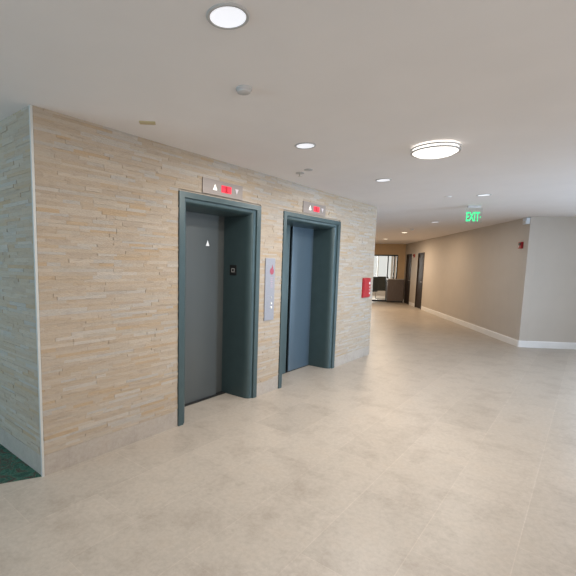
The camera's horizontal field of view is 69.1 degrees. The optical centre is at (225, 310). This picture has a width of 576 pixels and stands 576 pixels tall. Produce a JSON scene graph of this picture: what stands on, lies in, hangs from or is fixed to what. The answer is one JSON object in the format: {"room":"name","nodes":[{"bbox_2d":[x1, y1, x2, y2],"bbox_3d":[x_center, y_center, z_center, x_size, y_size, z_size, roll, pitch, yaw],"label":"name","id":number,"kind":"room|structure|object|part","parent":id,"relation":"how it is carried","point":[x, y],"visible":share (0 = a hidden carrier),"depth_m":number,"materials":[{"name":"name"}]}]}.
{"room":"elevator lobby","nodes":[
{"label":"elevator lobby","id":0,"kind":"room"},
{"bbox_2d":[0,106,40,454],"bbox_3d":[-3.058,-0.304,4.655,4.988,2.582,0.408,7,8,41],"label":"wall","id":1,"kind":"structure","parent":0,"point":[19,396],"depth_m":3.05,"materials":[{"name":"stone"}]},
{"bbox_2d":[0,427,40,474],"bbox_3d":[-3.206,0.916,4.647,4.988,0.154,0.016,7,8,41],"label":"baseboard","id":2,"kind":"structure","parent":1,"relation":"attached to","point":[18,448],"depth_m":3.23,"materials":[{"name":"tile"}]},
{"bbox_2d":[0,444,41,483],"bbox_3d":[-5.193,1.238,2.414,5.000,0.063,6.000,7,8,41],"label":"floor","id":3,"kind":"structure","parent":0,"point":[12,468],"depth_m":3.09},
{"bbox_2d":[32,105,376,454],"bbox_3d":[0.451,-0.305,5.215,0.508,2.582,5.875,7,8,41],"label":"wall","id":4,"kind":"structure","parent":0,"point":[107,209],"depth_m":3.38,"materials":[{"name":"stone"}]},
{"bbox_2d":[29,104,44,476],"bbox_3d":[-1.310,-0.072,2.862,0.017,2.581,0.017,7,8,41],"label":"trim","id":5,"kind":"structure","parent":4,"relation":"attached to","point":[30,105],"depth_m":2.85,"materials":[{"name":"metal"}]},
{"bbox_2d":[44,346,368,475],"bbox_3d":[0.615,0.921,5.196,0.016,0.154,5.863,7,8,41],"label":"baseboard","id":6,"kind":"structure","parent":4,"relation":"attached to","point":[56,461],"depth_m":3.50,"materials":[{"name":"tile"}]},
{"bbox_2d":[177,190,261,425],"bbox_3d":[-0.204,-0.049,4.465,0.475,2.216,1.238,7,8,41],"label":"elevator","id":7,"kind":"object","parent":4,"relation":"in","point":[219,240],"visible":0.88,"depth_m":4.70,"materials":[{"name":"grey metal"}]},
{"bbox_3d":[-0.390,-0.031,4.524,0.025,2.151,0.850,7,8,41],"label":"door panel","id":8,"kind":"part","parent":7,"relation":"part of","materials":[{"name":"grey metal"}]},
{"bbox_3d":[-0.359,1.034,4.706,0.114,0.005,0.960,7,8,41],"label":"sill","id":9,"kind":"part","parent":7,"relation":"part of","materials":[{"name":"paint"}]},
{"bbox_3d":[-0.091,-0.069,4.908,0.025,2.151,0.164,7,8,41],"label":"door panel","id":10,"kind":"part","parent":7,"relation":"part of","materials":[{"name":"grey metal"}]},
{"bbox_3d":[0.086,-0.470,4.806,0.100,0.117,0.006,7,8,41],"label":"floor number plate","id":11,"kind":"part","parent":7,"relation":"part of","materials":[{"name":"black plastic"}]},
{"bbox_2d":[202,177,242,199],"bbox_3d":[-0.027,-1.222,4.164,0.027,0.145,0.602,7,8,41],"label":"indicator","id":12,"kind":"object","parent":4,"relation":"attached to","point":[209,186],"visible":1,"depth_m":4.13,"materials":[{"name":"metal"}]},
{"bbox_2d":[263,258,274,320],"bbox_3d":[0.520,-0.249,4.911,0.034,0.740,0.190,7,8,41],"label":"panel","id":13,"kind":"object","parent":4,"relation":"attached to","point":[269,278],"visible":1,"depth_m":4.90,"materials":[{"name":"metal"}]},
{"bbox_2d":[278,211,340,388],"bbox_3d":[1.014,-0.181,5.837,0.475,2.216,1.512,7,8,41],"label":"elevator","id":14,"kind":"object","parent":4,"relation":"in","point":[315,241],"visible":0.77,"depth_m":6.18,"materials":[{"name":"teal metal"}]},
{"bbox_3d":[0.684,-0.140,5.658,0.025,2.151,0.580,7,8,41],"label":"door panel","id":15,"kind":"part","parent":14,"relation":"part of","materials":[{"name":"teal metal"}]},
{"bbox_3d":[1.123,-0.191,6.183,0.025,2.151,0.592,7,8,41],"label":"door panel","id":16,"kind":"part","parent":14,"relation":"part of","materials":[{"name":"blue metal"}]},
{"bbox_2d":[302,201,325,216],"bbox_3d":[1.189,-1.360,5.533,0.027,0.144,0.592,7,8,41],"label":"indicator","id":17,"kind":"object","parent":4,"relation":"attached to","point":[308,207],"visible":1,"depth_m":5.51,"materials":[{"name":"metal"}]},
{"bbox_2d":[361,278,370,297],"bbox_3d":[2.385,-0.385,7.006,0.052,0.335,0.280,7,8,41],"label":"box","id":18,"kind":"object","parent":4,"relation":"attached to","point":[366,282],"visible":1,"depth_m":6.95,"materials":[{"name":"red metal"}]},
{"bbox_3d":[2.400,-0.384,6.993,0.008,0.303,0.256,7,8,41],"label":"door","id":19,"kind":"part","parent":18,"relation":"part of","materials":[{"name":"red metal"}]},
{"bbox_2d":[0,295,575,575],"bbox_3d":[5.464,0.543,10.286,14.509,0.060,34.504,4,7,25],"label":"floor","id":20,"kind":"structure","parent":0,"point":[446,448],"depth_m":3.02,"materials":[{"name":"beige tile"}]},
{"bbox_2d":[372,277,378,299],"bbox_3d":[6.889,-1.048,19.500,0.568,1.098,0.700,2,6,9],"label":"chair","id":21,"kind":"object","parent":20,"relation":"on","point":[375,279],"visible":0.44,"depth_m":19.17,"materials":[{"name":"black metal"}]},
{"bbox_3d":[6.851,-1.248,19.216,0.499,0.640,0.173,2,6,9],"label":"backrest","id":22,"kind":"part","parent":21,"relation":"part of","materials":[{"name":"black fabric"}]},
{"bbox_2d":[375,276,388,298],"bbox_3d":[7.697,-1.124,20.305,0.568,1.098,0.700,3,7,17],"label":"chair","id":23,"kind":"object","parent":20,"relation":"on","point":[382,280],"visible":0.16,"depth_m":20.01,"materials":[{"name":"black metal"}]},
{"bbox_3d":[7.623,-1.325,20.029,0.499,0.640,0.173,3,7,17],"label":"backrest","id":24,"kind":"part","parent":23,"relation":"part of","materials":[{"name":"black fabric"}]},
{"bbox_2d":[386,279,404,302],"bbox_3d":[7.542,-0.883,18.385,0.720,1.045,0.270,2,7,11],"label":"desk","id":25,"kind":"object","parent":20,"relation":"on","point":[394,291],"depth_m":18.29,"materials":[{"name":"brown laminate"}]},
{"bbox_2d":[0,0,575,243],"bbox_3d":[4.258,-2.225,10.985,17.300,0.080,32.200,7,8,41],"label":"ceiling","id":26,"kind":"structure","parent":0,"point":[368,83],"depth_m":2.39,"materials":[{"name":"paint"}]},
{"bbox_2d":[139,121,155,124],"bbox_3d":[-0.574,-1.372,3.021,0.116,0.009,0.060,0,6,-6],"label":"ceiling plate","id":27,"kind":"object","parent":26,"relation":"attached to","point":[140,122],"visible":1,"depth_m":3.00,"materials":[{"name":"beige paint"}]},
{"bbox_2d":[206,2,249,29],"bbox_3d":[0.009,-1.216,1.711,0.182,0.007,0.182,7,8,41],"label":"recessed light","id":28,"kind":"object","parent":26,"relation":"in","point":[226,16],"visible":1,"depth_m":1.70,"materials":[{"name":"grey plastic"}]},
{"bbox_2d":[236,85,251,94],"bbox_3d":[0.106,-1.280,2.410,0.096,0.032,0.096,7,8,41],"label":"smoke detector","id":29,"kind":"object","parent":26,"relation":"attached to","point":[241,89],"visible":1,"depth_m":2.38,"materials":[{"name":"grey plastic"}]},
{"bbox_2d":[295,142,315,148],"bbox_3d":[0.682,-1.409,3.530,0.182,0.007,0.182,7,8,41],"label":"recessed light","id":30,"kind":"object","parent":26,"relation":"in","point":[305,145],"visible":1,"depth_m":3.52,"materials":[{"name":"grey plastic"}]},
{"bbox_2d":[375,178,391,181],"bbox_3d":[1.864,-1.539,4.876,0.182,0.007,0.182,7,8,41],"label":"recessed light","id":31,"kind":"object","parent":26,"relation":"in","point":[382,179],"visible":1,"depth_m":4.88,"materials":[{"name":"grey plastic"}]},
{"bbox_2d":[410,141,461,158],"bbox_3d":[1.772,-1.344,3.490,0.386,0.088,0.386,7,8,41],"label":"flush light","id":32,"kind":"object","parent":26,"relation":"attached to","point":[433,150],"visible":1,"depth_m":3.39,"materials":[{"name":"white paint"}]},
{"bbox_2d":[466,206,482,220],"bbox_3d":[4.071,-1.576,6.773,0.250,0.278,0.032,2,7,11],"label":"exit sign","id":33,"kind":"object","parent":26,"relation":"hanging from","point":[474,213],"visible":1,"depth_m":6.76,"materials":[{"name":"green plastic"}]},
{"bbox_2d":[372,256,396,295],"bbox_3d":[6.812,-2.171,22.866,6.000,2.582,0.121,2,7,11],"label":"wall","id":34,"kind":"structure","parent":0,"point":[381,293],"depth_m":22.39,"materials":[{"name":"paint"}]},
{"bbox_2d":[377,256,392,278],"bbox_3d":[7.625,-2.372,22.682,2.850,1.550,0.061,2,7,11],"label":"curtain","id":35,"kind":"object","parent":34,"relation":"in","point":[378,256],"depth_m":22.45,"materials":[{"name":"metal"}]},
{"bbox_2d":[374,244,405,278],"bbox_3d":[6.455,-1.718,18.762,3.100,2.582,0.121,2,7,11],"label":"wall","id":36,"kind":"structure","parent":0,"point":[380,249],"depth_m":18.41,"materials":[{"name":"beige paint"}]},
{"bbox_2d":[372,255,397,301],"bbox_3d":[6.701,-1.474,18.739,2.010,2.110,0.064,2,7,11],"label":"window","id":37,"kind":"structure","parent":36,"relation":"in","point":[374,255],"depth_m":18.52,"materials":[{"name":"black plastic"}]},
{"bbox_2d":[403,217,539,340],"bbox_3d":[7.021,-1.095,13.282,0.151,2.582,10.480,2,7,11],"label":"wall","id":38,"kind":"structure","parent":0,"point":[473,276],"depth_m":10.23,"materials":[{"name":"paint"}]},
{"bbox_2d":[404,254,411,304],"bbox_3d":[7.867,-1.343,17.681,0.189,2.125,0.880,2,7,11],"label":"door","id":39,"kind":"structure","parent":38,"relation":"in","point":[409,256],"depth_m":17.75,"materials":[{"name":"brown wood"}]},
{"bbox_2d":[415,252,424,308],"bbox_3d":[7.496,-1.140,15.818,0.189,2.125,0.900,2,7,11],"label":"door","id":40,"kind":"structure","parent":38,"relation":"in","point":[420,265],"depth_m":15.88,"materials":[{"name":"brown wood"}]},
{"bbox_2d":[403,300,518,346],"bbox_3d":[6.920,0.118,13.434,0.023,0.135,10.480,2,7,11],"label":"baseboard","id":41,"kind":"structure","parent":38,"relation":"attached to","point":[512,341],"depth_m":10.45,"materials":[{"name":"white paint"}]},
{"bbox_2d":[518,242,522,248],"bbox_3d":[5.963,-1.320,8.352,0.062,0.132,0.116,2,7,11],"label":"fire alarm","id":42,"kind":"object","parent":38,"relation":"attached to","point":[520,244],"visible":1,"depth_m":8.31,"materials":[{"name":"red plastic"}]},
{"bbox_2d":[523,218,529,224],"bbox_3d":[5.931,-1.763,8.141,0.078,0.123,0.150,2,7,11],"label":"sensor","id":43,"kind":"object","parent":38,"relation":"attached to","point":[525,220],"visible":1,"depth_m":8.08,"materials":[{"name":"white plastic"}]},
{"bbox_2d":[515,217,575,342],"bbox_3d":[9.061,-0.449,7.831,6.300,2.582,0.150,2,6,8],"label":"wall","id":44,"kind":"structure","parent":0,"point":[553,301],"depth_m":8.12,"materials":[{"name":"paint"}]},
{"bbox_2d":[518,340,575,348],"bbox_3d":[9.029,0.776,7.887,6.300,0.135,0.014,2,6,8],"label":"baseboard","id":45,"kind":"structure","parent":44,"relation":"attached to","point":[529,344],"depth_m":8.24,"materials":[{"name":"white paint"}]}
]}

